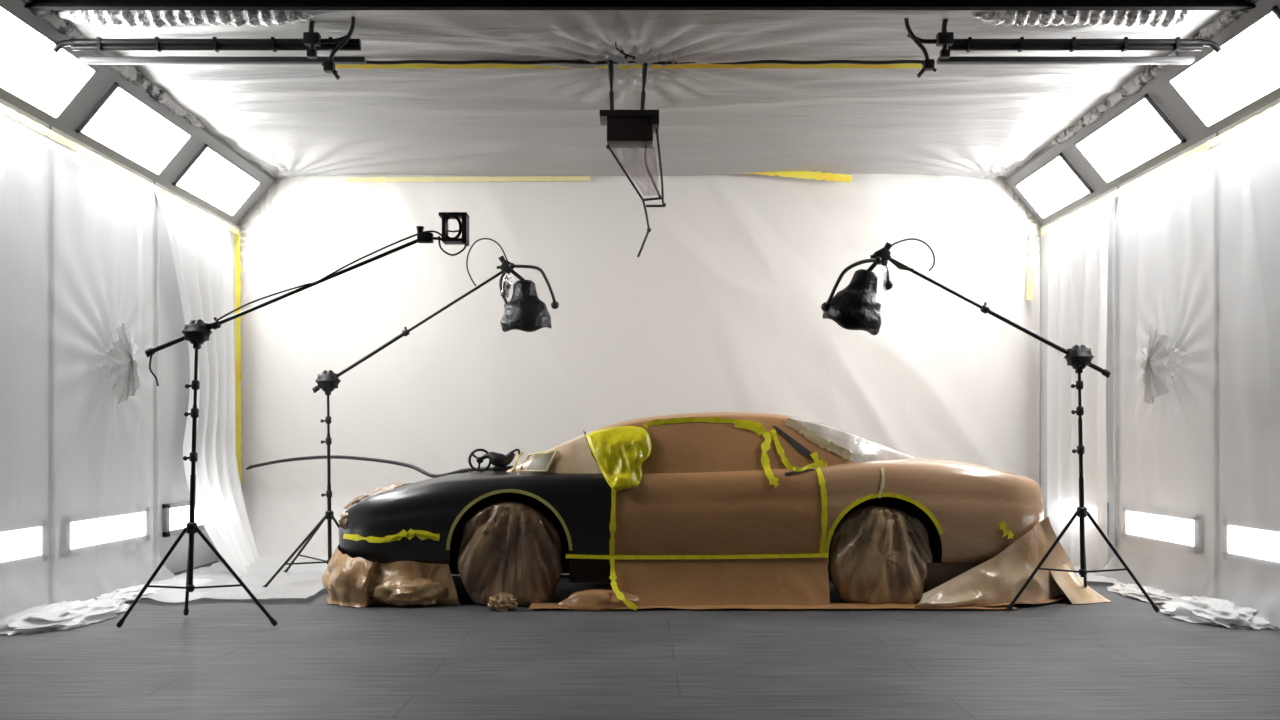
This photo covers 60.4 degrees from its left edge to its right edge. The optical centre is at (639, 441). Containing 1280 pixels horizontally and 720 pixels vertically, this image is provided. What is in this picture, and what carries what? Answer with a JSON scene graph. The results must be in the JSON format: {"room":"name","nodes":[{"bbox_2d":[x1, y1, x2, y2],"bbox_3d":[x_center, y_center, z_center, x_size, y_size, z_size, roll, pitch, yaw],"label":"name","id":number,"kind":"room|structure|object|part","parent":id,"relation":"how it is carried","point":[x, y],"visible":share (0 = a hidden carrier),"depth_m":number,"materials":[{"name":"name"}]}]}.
{"room":"car paint booth","nodes":[
{"label":"car paint booth","id":0,"kind":"room"},
{"bbox_2d":[0,99,239,618],"bbox_3d":[-4.084,-0.795,8.810,0.112,3.870,4.596,0,0,0],"label":"wall","id":1,"kind":"structure","parent":0,"point":[86,251],"depth_m":7.94,"materials":[{"name":"grey fabric"}]},
{"bbox_2d":[0,520,47,570],"bbox_3d":[-4.022,0.665,7.045,0.045,0.280,0.770,0,0,0],"label":"wall lamp","id":2,"kind":"object","parent":1,"relation":"attached to","point":[23,543],"visible":1,"depth_m":7.15,"materials":[{"name":"white plastic"}]},
{"bbox_2d":[0,527,40,561],"bbox_3d":[-4.027,0.660,7.045,0.035,0.190,0.650,0,0,0],"label":"diffuser","id":3,"kind":"object","parent":2,"relation":"attached to","point":[17,544],"depth_m":7.12,"materials":[{"name":"white plastic"}]},
{"bbox_2d":[0,2,98,120],"bbox_3d":[-3.851,-2.372,6.845,0.312,0.366,1.330,0,0,0],"label":"ceiling lamp","id":4,"kind":"object","parent":1,"relation":"attached to","point":[32,73],"visible":1,"depth_m":7.01,"materials":[{"name":"white plastic"}]},
{"bbox_2d":[61,506,149,556],"bbox_3d":[-4.022,0.665,8.325,0.045,0.280,1.310,0,0,0],"label":"wall lamp","id":5,"kind":"object","parent":1,"relation":"attached to","point":[92,532],"visible":1,"depth_m":8.22,"materials":[{"name":"white plastic"}]},
{"bbox_2d":[71,512,144,548],"bbox_3d":[-4.027,0.660,8.325,0.035,0.190,1.190,0,0,0],"label":"diffuser","id":6,"kind":"object","parent":5,"relation":"attached to","point":[96,531],"depth_m":8.27,"materials":[{"name":"white plastic"}]},
{"bbox_2d":[0,103,238,234],"bbox_3d":[-3.992,-2.085,8.725,0.008,0.071,4.450,0,0,0],"label":"tape","id":7,"kind":"object","parent":1,"relation":"attached to","point":[12,114],"visible":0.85,"depth_m":7.88,"materials":[{"name":"beige"}]},
{"bbox_2d":[153,186,259,576],"bbox_3d":[-3.632,-0.480,9.771,0.710,3.200,1.697,0,0,0],"label":"plastic sheet","id":8,"kind":"object","parent":7,"relation":"hanging from","point":[201,248],"visible":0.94,"depth_m":9.87,"materials":[{"name":"white plastic"}]},
{"bbox_2d":[75,82,192,176],"bbox_3d":[-3.851,-2.372,8.450,0.312,0.366,1.300,0,0,0],"label":"ceiling lamp","id":9,"kind":"object","parent":1,"relation":"attached to","point":[122,123],"visible":1,"depth_m":8.36,"materials":[{"name":"white plastic"}]},
{"bbox_2d":[0,0,274,226],"bbox_3d":[-3.879,-2.465,8.610,0.422,0.630,5.020,0,0,0],"label":"trim","id":10,"kind":"structure","parent":1,"relation":"attached to","point":[105,78],"depth_m":8.28,"materials":[{"name":"grey metal"}]},
{"bbox_2d":[24,0,85,38],"bbox_3d":[-3.663,-2.658,6.925,0.109,0.136,0.850,0,0,0],"label":"film","id":11,"kind":"object","parent":10,"relation":"on","point":[62,26],"visible":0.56,"depth_m":6.86,"materials":[{"name":"plastic"}]},
{"bbox_2d":[99,51,205,127],"bbox_3d":[-3.662,-2.658,8.350,0.112,0.146,1.900,0,0,0],"label":"film","id":12,"kind":"object","parent":10,"relation":"on","point":[130,73],"visible":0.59,"depth_m":8.23,"materials":[{"name":"plastic"}]},
{"bbox_2d":[162,501,204,536],"bbox_3d":[-4.022,0.665,9.755,0.045,0.280,0.910,0,0,0],"label":"wall lamp","id":13,"kind":"object","parent":1,"relation":"attached to","point":[175,516],"visible":0.54,"depth_m":9.50,"materials":[{"name":"white plastic"}]},
{"bbox_2d":[170,506,201,529],"bbox_3d":[-4.027,0.660,9.755,0.035,0.190,0.790,0,0,0],"label":"diffuser","id":14,"kind":"object","parent":13,"relation":"attached to","point":[179,515],"depth_m":9.60,"materials":[{"name":"white plastic"}]},
{"bbox_2d":[172,143,261,217],"bbox_3d":[-3.851,-2.372,10.080,0.312,0.366,1.340,0,0,0],"label":"ceiling lamp","id":15,"kind":"object","parent":1,"relation":"attached to","point":[210,177],"visible":1,"depth_m":10.00,"materials":[{"name":"white"}]},
{"bbox_2d":[235,232,241,483],"bbox_3d":[-4.019,-0.829,10.977,0.088,2.536,0.008,0,0,0],"label":"tape","id":16,"kind":"object","parent":1,"relation":"attached to","point":[238,441],"visible":0.73,"depth_m":10.97,"materials":[{"name":"yellow paper"}]},
{"bbox_3d":[-3.879,-0.488,7.760,0.250,3.195,2.520,0,0,0],"label":"plastic sheet","id":17,"kind":"object","parent":1,"relation":"attached to","visible":0},
{"bbox_2d":[108,323,139,402],"bbox_3d":[-3.822,-0.583,8.192,0.081,0.594,0.422,0,0,0],"label":"knot","id":18,"kind":"object","parent":17,"relation":"attached to","point":[125,349],"visible":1,"depth_m":8.14,"materials":[{"name":"grey"}]},
{"bbox_2d":[0,561,1279,719],"bbox_3d":[0.000,1.190,5.810,14.000,0.100,10.820,0,0,0],"label":"floor","id":19,"kind":"structure","parent":0,"point":[1121,658],"depth_m":5.66,"materials":[{"name":"grey concrete"}]},
{"bbox_2d":[0,598,130,635],"bbox_3d":[-3.671,1.090,7.111,0.539,0.088,1.337,0,0,0],"label":"heap","id":20,"kind":"object","parent":19,"relation":"on","point":[64,615],"visible":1,"depth_m":6.88,"materials":[{"name":"white"}]},
{"bbox_2d":[88,583,168,602],"bbox_3d":[-3.746,1.104,8.096,0.388,0.060,1.204,0,0,0],"label":"heap","id":21,"kind":"object","parent":19,"relation":"on","point":[128,594],"visible":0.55,"depth_m":7.96,"materials":[{"name":"white"}]},
{"bbox_2d":[138,557,327,601],"bbox_3d":[-3.105,1.111,9.262,1.581,0.030,3.171,0,0,0],"label":"film","id":22,"kind":"object","parent":19,"relation":"on","point":[301,580],"visible":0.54,"depth_m":8.71,"materials":[{"name":"white plastic"}]},
{"bbox_2d":[263,271,503,586],"bbox_3d":[-2.130,-0.138,9.099,1.893,2.541,1.053,0,0,-18],"label":"stand","id":23,"kind":"object","parent":22,"relation":"on","point":[327,381],"visible":0.91,"depth_m":8.89,"materials":[{"name":"black metal"}]},
{"bbox_3d":[-2.694,0.856,8.597,0.350,0.548,0.570,0,0,0],"label":"leg","id":24,"kind":"part","parent":23,"relation":"part of","materials":[{"name":"black metal"}]},
{"bbox_3d":[-2.781,0.856,9.135,0.666,0.548,0.022,0,0,41],"label":"leg","id":25,"kind":"part","parent":23,"relation":"part of","materials":[{"name":"black metal"}]},
{"bbox_3d":[-2.524,-0.481,8.900,0.209,0.205,0.157,0,0,0],"label":"pivot knob","id":26,"kind":"part","parent":23,"relation":"part of","materials":[{"name":"black plastic"}]},
{"bbox_2d":[466,238,558,331],"bbox_3d":[-1.027,-1.273,8.898,0.751,0.749,0.419,0,0,0],"label":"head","id":27,"kind":"object","parent":23,"relation":"hanging from","point":[525,311],"visible":1,"depth_m":8.81},
{"bbox_3d":[-1.087,-1.247,8.936,0.114,0.357,0.068,0,0,43],"label":"yoke arm","id":28,"kind":"part","parent":27,"relation":"part of","materials":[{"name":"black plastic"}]},
{"bbox_3d":[-0.853,-1.255,8.811,0.403,0.374,0.146,0,0,0],"label":"yoke arm","id":29,"kind":"part","parent":27,"relation":"part of","materials":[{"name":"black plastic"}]},
{"bbox_2d":[116,226,441,627],"bbox_3d":[-2.196,-0.105,6.920,1.972,2.471,0.505,0,0,0],"label":"stand","id":30,"kind":"object","parent":19,"relation":"on","point":[197,332],"visible":1,"depth_m":6.83,"materials":[{"name":"black metal"}]},
{"bbox_3d":[-2.994,0.829,6.759,0.402,0.598,0.022,0,0,-24],"label":"leg","id":31,"kind":"part","parent":30,"relation":"part of","materials":[{"name":"black metal"}]},
{"bbox_3d":[-2.880,0.829,7.018,0.022,0.597,0.339,0,0,-28],"label":"leg","id":32,"kind":"part","parent":30,"relation":"part of","materials":[{"name":"black metal"}]},
{"bbox_3d":[-2.759,-0.672,6.850,0.187,0.186,0.140,0,0,0],"label":"pivot knob","id":33,"kind":"part","parent":30,"relation":"part of","materials":[{"name":"black plastic"}]},
{"bbox_3d":[-2.498,0.829,6.797,0.552,0.601,0.022,0,0,10],"label":"leg","id":34,"kind":"part","parent":30,"relation":"part of","materials":[{"name":"black metal"}]},
{"bbox_2d":[437,212,468,255],"bbox_3d":[-1.183,-1.288,6.850,0.226,0.263,0.120,0,0,0],"label":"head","id":35,"kind":"object","parent":30,"relation":"hanging from","point":[464,226],"visible":1,"depth_m":6.80},
{"bbox_2d":[322,412,1110,610],"bbox_3d":[0.538,0.453,8.516,5.746,1.362,2.360,0,0,0],"label":"car","id":36,"kind":"object","parent":19,"relation":"on","point":[703,508],"visible":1,"depth_m":7.63,"materials":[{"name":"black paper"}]},
{"bbox_2d":[246,455,512,477],"bbox_3d":[-2.453,0.201,9.504,3.982,0.167,0.147,0,0,43],"label":"air hose","id":37,"kind":"object","parent":36,"relation":"on","point":[414,467],"visible":0.85,"depth_m":9.31,"materials":[{"name":"black rubber"}]},
{"bbox_2d":[322,545,459,606],"bbox_3d":[-1.795,0.941,8.531,1.090,0.387,1.986,0,0,0],"label":"drape","id":38,"kind":"object","parent":36,"relation":"hanging from","point":[354,575],"depth_m":7.65,"materials":[{"name":"brown paper"}]},
{"bbox_2d":[468,448,520,471],"bbox_3d":[-1.083,0.136,8.200,0.394,0.175,0.104,0,0,0],"label":"air polisher","id":39,"kind":"object","parent":36,"relation":"on","point":[499,460],"visible":0.93,"depth_m":8.18,"materials":[{"name":"black plastic"}]},
{"bbox_3d":[-1.034,0.126,8.200,0.296,0.153,0.104,0,0,0],"label":"motor","id":40,"kind":"part","parent":39,"relation":"part of","materials":[{"name":"black plastic"}]},
{"bbox_3d":[-0.784,0.133,7.908,0.405,0.169,0.171,0,0,45],"label":"cowl trim","id":41,"kind":"part","parent":36,"relation":"part of","materials":[{"name":"beige"}]},
{"bbox_3d":[0.537,0.513,8.530,1.449,0.769,1.863,0,0,0],"label":"masked door","id":42,"kind":"part","parent":36,"relation":"part of","materials":[{"name":"brown paper"}]},
{"bbox_2d":[1050,564,1110,603],"bbox_3d":[3.052,0.868,8.736,0.949,0.532,1.952,0,0,-21],"label":"drape","id":43,"kind":"object","parent":36,"relation":"hanging from","point":[1061,582],"depth_m":7.83,"materials":[{"name":"brown paper"}]},
{"bbox_2d":[529,603,1017,608],"bbox_3d":[0.900,1.122,7.558,3.300,0.024,0.301,0,0,0],"label":"paper","id":44,"kind":"object","parent":19,"relation":"on","point":[533,605],"visible":0.58,"depth_m":7.46,"materials":[{"name":"brown paper"}]},
{"bbox_2d":[557,589,643,610],"bbox_3d":[-0.269,1.069,7.498,0.595,0.130,0.199,0,0,0],"label":"mound","id":45,"kind":"object","parent":44,"relation":"on","point":[595,599],"visible":0.84,"depth_m":7.44,"materials":[{"name":"brown paper"}]},
{"bbox_2d":[920,580,1066,605],"bbox_3d":[2.698,1.111,8.485,1.516,0.023,2.031,0,0,0],"label":"apron","id":46,"kind":"object","parent":19,"relation":"on","point":[1060,597],"visible":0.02,"depth_m":7.72,"materials":[{"name":"brown paper"}]},
{"bbox_2d":[889,258,1159,611],"bbox_3d":[2.549,-0.066,7.619,1.792,2.392,0.684,0,0,0],"label":"stand","id":47,"kind":"object","parent":19,"relation":"on","point":[1078,357],"visible":0.98,"depth_m":7.40,"materials":[{"name":"black metal"}]},
{"bbox_2d":[821,238,934,334],"bbox_3d":[1.600,-1.047,7.425,0.772,0.649,0.390,0,0,0],"label":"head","id":48,"kind":"object","parent":47,"relation":"hanging from","point":[857,306],"visible":1,"depth_m":7.33},
{"bbox_3d":[1.417,-1.058,7.339,0.406,0.375,0.130,0,0,0],"label":"yoke arm","id":49,"kind":"part","parent":48,"relation":"part of","materials":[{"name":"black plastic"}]},
{"bbox_3d":[1.671,-1.138,7.451,0.082,0.217,0.070,0,0,0],"label":"yoke arm","id":50,"kind":"part","parent":48,"relation":"part of","materials":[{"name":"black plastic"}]},
{"bbox_3d":[2.706,0.797,7.388,0.508,0.662,0.022,0,0,-7],"label":"leg","id":51,"kind":"part","parent":47,"relation":"part of","materials":[{"name":"black metal"}]},
{"bbox_3d":[2.961,-0.561,7.420,0.198,0.196,0.148,0,0,0],"label":"pivot knob","id":52,"kind":"part","parent":47,"relation":"part of","materials":[{"name":"black plastic"}]},
{"bbox_3d":[3.108,0.797,7.699,0.022,0.663,0.569,0,0,25],"label":"leg","id":53,"kind":"part","parent":47,"relation":"part of","materials":[{"name":"black metal"}]},
{"bbox_3d":[3.221,0.797,7.351,0.458,0.662,0.022,0,0,16],"label":"leg","id":54,"kind":"part","parent":47,"relation":"part of","materials":[{"name":"black metal"}]},
{"bbox_2d":[1072,564,1125,583],"bbox_3d":[3.307,1.111,9.632,1.237,0.030,2.001,0,0,0],"label":"film","id":55,"kind":"object","parent":19,"relation":"on","point":[1092,576],"visible":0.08,"depth_m":8.92,"materials":[{"name":"white plastic"}]},
{"bbox_2d":[1107,583,1183,604],"bbox_3d":[3.745,1.103,8.097,0.390,0.063,1.214,0,0,0],"label":"heap","id":56,"kind":"object","parent":19,"relation":"on","point":[1157,595],"visible":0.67,"depth_m":8.00,"materials":[{"name":"white"}]},
{"bbox_2d":[1159,596,1276,629],"bbox_3d":[3.686,1.076,7.149,0.508,0.116,1.017,0,0,0],"label":"heap","id":57,"kind":"object","parent":19,"relation":"on","point":[1195,609],"visible":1,"depth_m":6.94,"materials":[{"name":"white"}]},
{"bbox_2d":[240,227,1039,484],"bbox_3d":[0.000,-0.845,11.170,8.280,3.970,0.100,0,0,0],"label":"wall","id":58,"kind":"structure","parent":0,"point":[1039,227],"depth_m":11.12,"materials":[{"name":"white paint"}]},
{"bbox_2d":[1040,99,1279,621],"bbox_3d":[4.084,-0.795,8.810,0.112,3.870,4.596,0,0,0],"label":"wall","id":59,"kind":"structure","parent":0,"point":[1194,247],"depth_m":7.93,"materials":[{"name":"grey"}]},
{"bbox_2d":[1014,152,1093,219],"bbox_3d":[3.851,-2.372,10.285,0.312,0.366,1.170,0,0,0],"label":"ceiling lamp","id":60,"kind":"object","parent":59,"relation":"attached to","point":[1056,185],"visible":1,"depth_m":10.22,"materials":[{"name":"white"}]},
{"bbox_2d":[1107,503,1107,534],"bbox_3d":[4.022,0.665,9.975,0.045,0.280,0.970,0,0,0],"label":"wall lamp","id":61,"kind":"object","parent":59,"relation":"attached to","point":[1107,503],"visible":0.14,"depth_m":9.49,"materials":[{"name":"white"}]},
{"bbox_2d":[1073,94,1186,184],"bbox_3d":[3.851,-2.372,8.720,0.312,0.366,1.320,0,0,0],"label":"ceiling lamp","id":62,"kind":"object","parent":59,"relation":"attached to","point":[1141,133],"visible":1,"depth_m":8.63,"materials":[{"name":"white plastic"}]},
{"bbox_2d":[1005,0,1279,226],"bbox_3d":[3.879,-2.465,8.610,0.422,0.630,5.020,0,0,0],"label":"trim","id":63,"kind":"structure","parent":59,"relation":"attached to","point":[1161,92],"depth_m":8.05,"materials":[{"name":"grey metal"}]},
{"bbox_2d":[1047,51,1180,146],"bbox_3d":[3.664,-2.658,8.650,0.115,0.148,2.500,0,0,0],"label":"film","id":64,"kind":"object","parent":63,"relation":"on","point":[1151,72],"visible":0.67,"depth_m":8.40,"materials":[{"name":"plastic"}]},
{"bbox_2d":[1190,0,1255,39],"bbox_3d":[3.663,-2.658,6.925,0.112,0.140,0.850,0,0,0],"label":"film","id":65,"kind":"object","parent":63,"relation":"on","point":[1222,21],"visible":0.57,"depth_m":6.90,"materials":[{"name":"plastic"}]},
{"bbox_2d":[1041,103,1279,234],"bbox_3d":[3.992,-2.085,8.725,0.008,0.071,4.450,0,0,0],"label":"tape","id":66,"kind":"object","parent":59,"relation":"attached to","point":[1267,114],"visible":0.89,"depth_m":7.94,"materials":[{"name":"beige"}]},
{"bbox_2d":[1047,193,1113,575],"bbox_3d":[3.920,-0.480,9.910,0.139,3.200,1.420,0,0,0],"label":"plastic sheet","id":67,"kind":"object","parent":66,"relation":"hanging from","point":[1078,249],"visible":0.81,"depth_m":9.81,"materials":[{"name":"white plastic"}]},
{"bbox_2d":[1122,505,1203,553],"bbox_3d":[4.022,0.665,8.505,0.045,0.280,1.250,0,0,0],"label":"wall lamp","id":68,"kind":"object","parent":59,"relation":"attached to","point":[1180,531],"visible":1,"depth_m":8.40,"materials":[{"name":"white plastic"}]},
{"bbox_2d":[1126,511,1193,545],"bbox_3d":[4.027,0.660,8.505,0.035,0.190,1.130,0,0,0],"label":"diffuser","id":69,"kind":"object","parent":68,"relation":"attached to","point":[1156,527],"depth_m":8.46,"materials":[{"name":"white plastic"}]},
{"bbox_2d":[1166,5,1279,129],"bbox_3d":[3.851,-2.372,7.075,0.312,0.366,1.290,0,0,0],"label":"ceiling lamp","id":70,"kind":"object","parent":59,"relation":"attached to","point":[1216,87],"visible":0.91,"depth_m":7.11,"materials":[{"name":"white plastic"}]},
{"bbox_2d":[1222,518,1279,570],"bbox_3d":[4.022,0.665,7.100,0.045,0.280,0.920,0,0,0],"label":"wall lamp","id":71,"kind":"object","parent":59,"relation":"attached to","point":[1246,542],"visible":1,"depth_m":7.20,"materials":[{"name":"white plastic"}]},
{"bbox_2d":[1228,525,1279,561],"bbox_3d":[4.027,0.660,7.100,0.035,0.190,0.800,0,0,0],"label":"diffuser","id":72,"kind":"object","parent":71,"relation":"attached to","point":[1250,543],"depth_m":7.18,"materials":[{"name":"white plastic"}]},
{"bbox_3d":[3.881,-0.488,7.830,0.236,3.195,2.660,0,0,0],"label":"plastic sheet","id":73,"kind":"object","parent":59,"relation":"attached to","visible":0},
{"bbox_2d":[1140,324,1169,403],"bbox_3d":[3.822,-0.583,8.208,0.081,0.594,0.422,0,0,0],"label":"knot","id":74,"kind":"object","parent":73,"relation":"attached to","point":[1155,374],"visible":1,"depth_m":8.15,"materials":[{"name":"grey"}]},
{"bbox_3d":[0.000,-2.780,8.810,8.280,0.100,4.620,0,0,0],"label":"ceiling","id":75,"kind":"structure","parent":0,"visible":0},
{"bbox_2d":[57,10,314,27],"bbox_3d":[-2.810,-2.664,6.831,1.620,0.172,0.224,0,0,0],"label":"duct","id":76,"kind":"object","parent":75,"relation":"attached to","point":[131,18],"visible":0.65,"depth_m":6.78,"materials":[{"name":"silver metal"}]},
{"bbox_2d":[303,21,350,58],"bbox_3d":[-1.972,-2.552,6.933,0.289,0.264,0.065,0,0,0],"label":"strap","id":77,"kind":"object","parent":75,"relation":"hanging from","point":[311,39],"visible":0.91,"depth_m":6.91,"materials":[{"name":"black plastic"}]},
{"bbox_2d":[51,37,365,64],"bbox_3d":[-2.758,-2.512,7.060,1.955,0.114,0.200,0,0,0],"label":"rail","id":78,"kind":"object","parent":77,"relation":"hanging from","point":[99,44],"visible":0.98,"depth_m":7.00,"materials":[{"name":"black metal"}]},
{"bbox_3d":[-2.700,-2.530,7.004,1.840,0.077,0.056,0,0,0],"label":"rail","id":79,"kind":"part","parent":78,"relation":"part of","materials":[{"name":"black metal"}]},
{"bbox_3d":[-1.956,-2.548,6.950,0.258,0.060,0.028,0,0,0],"label":"arm","id":80,"kind":"part","parent":77,"relation":"part of","materials":[{"name":"black rubber"}]},
{"bbox_2d":[322,17,354,79],"bbox_3d":[-1.885,-2.503,6.880,0.209,0.475,0.060,0,0,0],"label":"hose","id":81,"kind":"object","parent":75,"relation":"hanging from","point":[328,66],"visible":0.86,"depth_m":6.87,"materials":[{"name":"black rubber"}]},
{"bbox_2d":[615,42,635,59],"bbox_3d":[-0.105,-2.621,7.212,0.156,0.212,0.083,0,0,0],"label":"strap","id":82,"kind":"object","parent":75,"relation":"hanging from","point":[626,56],"visible":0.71,"depth_m":7.23,"materials":[{"name":"black plastic"}]},
{"bbox_2d":[216,173,1039,560],"bbox_3d":[0.000,-0.790,10.667,8.020,3.820,0.805,0,0,0],"label":"plastic sheet","id":83,"kind":"object","parent":75,"relation":"hanging from","point":[719,309],"visible":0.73,"depth_m":11.05,"materials":[{"name":"white plastic"}]},
{"bbox_2d":[346,176,589,181],"bbox_3d":[-1.725,-2.634,11.027,2.450,0.063,0.008,0,0,0],"label":"tape","id":84,"kind":"object","parent":83,"relation":"attached to","point":[485,178],"visible":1,"depth_m":11.02,"materials":[{"name":"beige"}]},
{"bbox_2d":[1026,224,1035,299],"bbox_3d":[3.911,-1.800,10.997,0.102,0.763,0.008,0,0,0],"label":"tape","id":85,"kind":"object","parent":83,"relation":"attached to","point":[1032,234],"visible":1,"depth_m":10.99,"materials":[{"name":"beige"}]},
{"bbox_2d":[599,60,665,256],"bbox_3d":[-0.048,-2.009,7.660,0.461,1.447,0.240,0,0,0],"label":"box","id":86,"kind":"object","parent":75,"relation":"hanging from","point":[625,128],"visible":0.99,"depth_m":7.57,"materials":[{"name":"black metal"}]},
{"bbox_3d":[-0.073,-2.230,7.660,0.411,0.101,0.240,0,0,0],"label":"lid","id":87,"kind":"part","parent":86,"relation":"part of","materials":[{"name":"black metal"}]},
{"bbox_3d":[-0.028,-1.761,7.686,0.420,0.951,0.084,0,0,0],"label":"wire frame","id":88,"kind":"part","parent":86,"relation":"part of","materials":[{"name":"black plastic"}]},
{"bbox_2d":[24,0,1255,9],"bbox_3d":[0.000,-2.725,6.605,8.080,0.250,0.070,0,0,0],"label":"header beam","id":89,"kind":"structure","parent":75,"relation":"attached to","point":[37,4],"depth_m":6.60,"materials":[{"name":"black metal"}]},
{"bbox_2d":[55,10,1225,178],"bbox_3d":[0.000,-2.649,8.870,7.320,0.087,4.300,0,0,0],"label":"plastic sheet","id":90,"kind":"object","parent":75,"relation":"attached to","point":[974,121],"visible":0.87,"depth_m":8.39,"materials":[{"name":"grey plastic"}]},
{"bbox_2d":[335,63,921,68],"bbox_3d":[-0.075,-2.652,7.738,4.250,0.045,0.061,0,0,0],"label":"tape","id":91,"kind":"object","parent":90,"relation":"attached to","point":[416,65],"visible":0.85,"depth_m":7.75,"materials":[{"name":"yellow paper"}]},
{"bbox_2d":[366,60,934,64],"bbox_3d":[-0.050,-2.645,7.660,4.201,0.031,0.024,0,0,0],"label":"cable","id":92,"kind":"object","parent":90,"relation":"attached to","point":[367,61],"visible":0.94,"depth_m":7.65,"materials":[{"name":"black plastic"}]},
{"bbox_2d":[746,171,851,182],"bbox_3d":[1.169,-2.690,10.897,1.870,0.243,0.008,0,0,0],"label":"tape","id":93,"kind":"object","parent":90,"relation":"attached to","point":[818,175],"visible":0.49,"depth_m":10.89,"materials":[{"name":"yellow paper"}]},
{"bbox_2d":[904,18,936,77],"bbox_3d":[1.754,-2.512,6.880,0.205,0.468,0.060,0,0,0],"label":"hose","id":94,"kind":"object","parent":75,"relation":"hanging from","point":[927,64],"visible":0.86,"depth_m":6.87,"materials":[{"name":"black rubber"}]},
{"bbox_2d":[907,19,953,58],"bbox_3d":[1.829,-2.552,6.933,0.284,0.264,0.065,0,0,0],"label":"strap","id":95,"kind":"object","parent":75,"relation":"hanging from","point":[944,39],"visible":0.95,"depth_m":6.91,"materials":[{"name":"black plastic"}]},
{"bbox_3d":[1.807,-2.553,6.950,0.241,0.072,0.028,0,0,0],"label":"arm","id":96,"kind":"part","parent":95,"relation":"part of","materials":[{"name":"black rubber"}]},
{"bbox_2d":[937,37,1221,64],"bbox_3d":[2.813,-2.512,7.060,1.765,0.114,0.200,0,0,0],"label":"rail","id":97,"kind":"object","parent":95,"relation":"hanging from","point":[969,44],"visible":0.96,"depth_m":7.00,"materials":[{"name":"black metal"}]},
{"bbox_3d":[2.755,-2.530,7.004,1.650,0.077,0.056,0,0,0],"label":"rail","id":98,"kind":"part","parent":97,"relation":"part of","materials":[{"name":"black metal"}]},
{"bbox_2d":[971,10,1202,27],"bbox_3d":[2.775,-2.666,6.831,1.450,0.168,0.226,0,0,0],"label":"duct","id":99,"kind":"object","parent":75,"relation":"attached to","point":[1042,18],"visible":0.61,"depth_m":6.78,"materials":[{"name":"silver metal"}]}
]}

